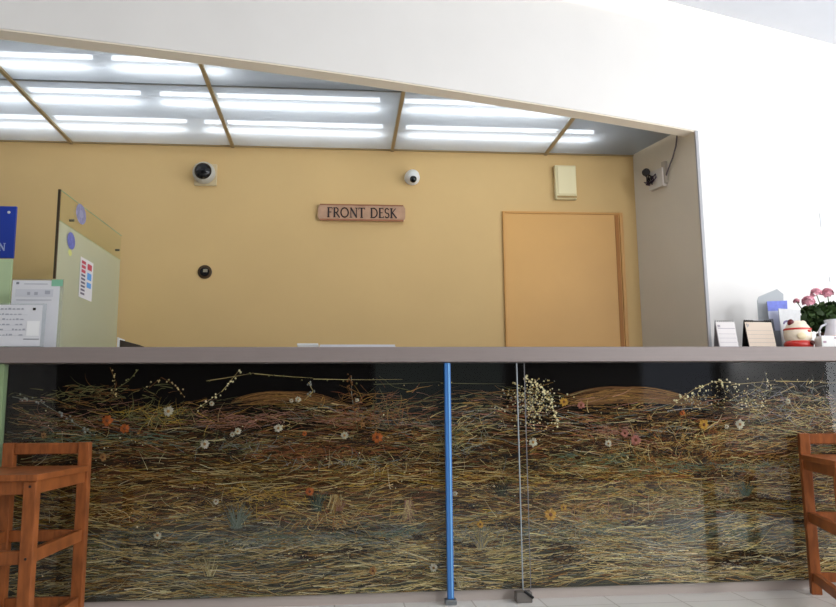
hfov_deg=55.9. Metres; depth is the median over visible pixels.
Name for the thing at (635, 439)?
dried flower
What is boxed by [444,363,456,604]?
strip
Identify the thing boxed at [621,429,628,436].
dried flower
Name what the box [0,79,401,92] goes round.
trim
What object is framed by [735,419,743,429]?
dried flower
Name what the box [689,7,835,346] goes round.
wall
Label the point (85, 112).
ceiling light panel
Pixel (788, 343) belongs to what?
cushion
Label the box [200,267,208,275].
socket
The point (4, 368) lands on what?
end panel
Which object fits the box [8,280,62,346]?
stand
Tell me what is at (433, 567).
dried flower
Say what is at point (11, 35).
trim
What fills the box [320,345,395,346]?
paper stack
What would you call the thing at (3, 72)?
trim
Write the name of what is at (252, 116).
ceiling light panel
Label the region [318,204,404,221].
sign
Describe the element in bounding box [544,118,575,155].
trim
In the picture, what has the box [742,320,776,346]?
desk calendar
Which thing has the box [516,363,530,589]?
glass
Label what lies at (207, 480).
panel
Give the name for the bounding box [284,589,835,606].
floor
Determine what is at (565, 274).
door
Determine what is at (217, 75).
ceiling light panel
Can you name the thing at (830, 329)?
jug
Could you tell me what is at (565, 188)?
wall box
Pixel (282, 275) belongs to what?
wall
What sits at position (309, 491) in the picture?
dried flower
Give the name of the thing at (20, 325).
stand
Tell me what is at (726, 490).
dried flower
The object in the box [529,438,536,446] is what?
dried flower
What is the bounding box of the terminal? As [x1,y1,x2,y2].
[117,337,143,346]
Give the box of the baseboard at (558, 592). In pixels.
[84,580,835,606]
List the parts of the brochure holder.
plate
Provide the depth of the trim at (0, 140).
4.68 m
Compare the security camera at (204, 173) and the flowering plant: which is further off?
the security camera at (204, 173)
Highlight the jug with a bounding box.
[818,319,835,335]
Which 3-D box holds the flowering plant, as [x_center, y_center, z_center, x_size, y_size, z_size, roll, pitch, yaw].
[2.185,0.086,4.125,0.447,0.348,0.235,0,-9,-6]
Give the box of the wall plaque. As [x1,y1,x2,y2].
[819,213,835,228]
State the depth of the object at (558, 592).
3.47 m
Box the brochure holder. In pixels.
[757,289,783,346]
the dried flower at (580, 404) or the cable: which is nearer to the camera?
the dried flower at (580, 404)
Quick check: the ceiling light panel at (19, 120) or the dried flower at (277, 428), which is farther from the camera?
the ceiling light panel at (19, 120)
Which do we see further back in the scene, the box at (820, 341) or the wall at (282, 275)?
the wall at (282, 275)
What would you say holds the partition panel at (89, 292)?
on the countertop
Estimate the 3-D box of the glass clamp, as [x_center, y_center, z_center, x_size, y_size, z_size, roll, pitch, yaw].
[0.463,1.274,3.433,0.076,0.054,0.062,0,-9,-6]
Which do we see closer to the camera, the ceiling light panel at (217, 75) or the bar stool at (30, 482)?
the bar stool at (30, 482)
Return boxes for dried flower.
[100,453,106,460]
[102,415,112,425]
[120,424,128,432]
[153,532,161,538]
[163,406,173,416]
[200,440,209,448]
[234,428,240,434]
[274,424,281,431]
[305,487,313,495]
[341,432,347,438]
[369,566,376,574]
[372,432,382,442]
[429,563,437,571]
[476,520,483,527]
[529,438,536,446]
[544,508,556,520]
[559,398,567,406]
[560,503,566,510]
[577,401,584,408]
[605,440,611,446]
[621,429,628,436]
[631,435,640,444]
[699,419,707,429]
[723,487,729,493]
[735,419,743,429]
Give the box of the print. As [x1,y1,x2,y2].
[15,289,52,296]
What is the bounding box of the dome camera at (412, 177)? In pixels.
[404,169,419,184]
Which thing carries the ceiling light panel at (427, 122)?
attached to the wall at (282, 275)
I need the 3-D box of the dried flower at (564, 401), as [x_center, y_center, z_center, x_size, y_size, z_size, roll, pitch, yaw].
[0.669,0.450,3.601,0.046,0.043,0.007,0,-9,-6]
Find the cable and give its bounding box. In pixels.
[666,135,677,175]
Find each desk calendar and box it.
[714,320,738,346]
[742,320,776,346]
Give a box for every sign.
[0,206,17,346]
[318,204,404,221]
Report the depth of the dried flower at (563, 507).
3.53 m
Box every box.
[297,343,318,346]
[553,165,576,199]
[814,336,835,346]
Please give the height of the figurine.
0.150 m
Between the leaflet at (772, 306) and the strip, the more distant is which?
the leaflet at (772, 306)
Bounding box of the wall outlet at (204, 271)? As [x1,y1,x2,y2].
[198,265,211,278]
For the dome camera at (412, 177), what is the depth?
4.66 m
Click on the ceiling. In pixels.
(812, 19)
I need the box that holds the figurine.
[783,319,814,346]
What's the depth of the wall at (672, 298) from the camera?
4.53 m
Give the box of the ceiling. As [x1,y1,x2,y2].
[665,0,835,44]
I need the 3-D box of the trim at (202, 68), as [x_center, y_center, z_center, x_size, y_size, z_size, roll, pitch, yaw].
[-1.035,-1.023,4.077,0.018,0.042,1.154,0,-9,-6]
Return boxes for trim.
[0,29,694,136]
[0,66,72,143]
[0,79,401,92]
[0,140,633,156]
[198,64,234,147]
[391,91,404,151]
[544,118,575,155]
[694,131,711,346]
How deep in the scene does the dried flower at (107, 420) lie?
3.40 m
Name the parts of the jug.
handle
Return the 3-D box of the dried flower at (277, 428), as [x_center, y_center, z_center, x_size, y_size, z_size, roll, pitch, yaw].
[-0.615,0.547,3.459,0.042,0.038,0.007,0,-9,-6]
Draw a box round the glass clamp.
[514,590,533,602]
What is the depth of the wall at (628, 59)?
3.84 m
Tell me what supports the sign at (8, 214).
on the countertop
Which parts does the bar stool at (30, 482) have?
leg, leg, seat, rail, leg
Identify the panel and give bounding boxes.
[0,39,205,84]
[0,80,65,140]
[0,364,8,466]
[4,362,835,601]
[15,81,229,144]
[53,189,121,346]
[203,64,396,90]
[212,87,400,148]
[394,92,570,152]
[549,118,670,154]
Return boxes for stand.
[0,305,42,345]
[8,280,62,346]
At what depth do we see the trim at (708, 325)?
4.30 m
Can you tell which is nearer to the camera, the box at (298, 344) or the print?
the print
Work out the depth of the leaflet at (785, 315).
4.00 m
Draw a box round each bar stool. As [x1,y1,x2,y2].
[0,442,91,606]
[797,433,835,598]
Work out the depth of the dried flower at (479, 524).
3.49 m
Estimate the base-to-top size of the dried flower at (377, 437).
0.053 m
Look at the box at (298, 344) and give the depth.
3.80 m
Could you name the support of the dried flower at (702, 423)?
on the panel at (207, 480)
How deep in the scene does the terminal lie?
3.73 m
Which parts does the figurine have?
gold plate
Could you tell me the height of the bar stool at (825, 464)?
0.712 m
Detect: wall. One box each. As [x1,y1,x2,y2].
[0,0,696,130]
[0,142,642,346]
[633,133,707,346]
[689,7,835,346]
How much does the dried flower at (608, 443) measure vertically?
0.034 m
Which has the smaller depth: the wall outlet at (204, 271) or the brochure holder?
the brochure holder
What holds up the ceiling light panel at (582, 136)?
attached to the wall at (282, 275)
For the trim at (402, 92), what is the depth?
4.24 m
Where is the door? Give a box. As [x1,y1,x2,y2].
[502,211,628,346]
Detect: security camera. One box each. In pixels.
[192,162,216,185]
[642,161,667,190]
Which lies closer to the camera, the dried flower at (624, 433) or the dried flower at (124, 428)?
the dried flower at (124, 428)
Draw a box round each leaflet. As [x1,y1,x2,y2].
[766,301,786,330]
[778,308,799,346]
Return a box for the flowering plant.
[793,288,835,336]
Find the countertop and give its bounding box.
[0,347,835,364]
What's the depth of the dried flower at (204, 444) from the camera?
3.42 m
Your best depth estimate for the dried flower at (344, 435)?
3.48 m
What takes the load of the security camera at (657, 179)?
attached to the wall at (672, 298)
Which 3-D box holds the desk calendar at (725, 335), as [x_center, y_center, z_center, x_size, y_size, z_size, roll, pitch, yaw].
[1.510,0.154,3.865,0.104,0.149,0.056,1,-9,-9]
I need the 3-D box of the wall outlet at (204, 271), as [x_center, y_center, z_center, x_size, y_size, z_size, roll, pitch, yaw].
[-1.223,-0.182,4.512,0.080,0.080,0.014,0,-9,-6]
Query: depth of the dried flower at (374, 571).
3.41 m
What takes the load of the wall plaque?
attached to the wall at (765, 97)
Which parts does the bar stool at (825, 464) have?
leg, seat, rail, leg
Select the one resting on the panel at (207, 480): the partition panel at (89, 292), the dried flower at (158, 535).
the dried flower at (158, 535)
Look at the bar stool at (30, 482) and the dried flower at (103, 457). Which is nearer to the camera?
the bar stool at (30, 482)
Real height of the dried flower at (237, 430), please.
0.032 m
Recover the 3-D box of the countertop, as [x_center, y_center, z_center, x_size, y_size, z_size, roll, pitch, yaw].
[-0.366,0.259,3.710,6.400,0.068,0.450,0,-9,-6]
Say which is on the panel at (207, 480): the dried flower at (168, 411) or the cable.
the dried flower at (168, 411)
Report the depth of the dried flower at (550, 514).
3.52 m
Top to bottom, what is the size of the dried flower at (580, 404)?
0.040 m
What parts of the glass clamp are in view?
clamp lever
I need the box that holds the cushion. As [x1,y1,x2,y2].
[783,340,813,346]

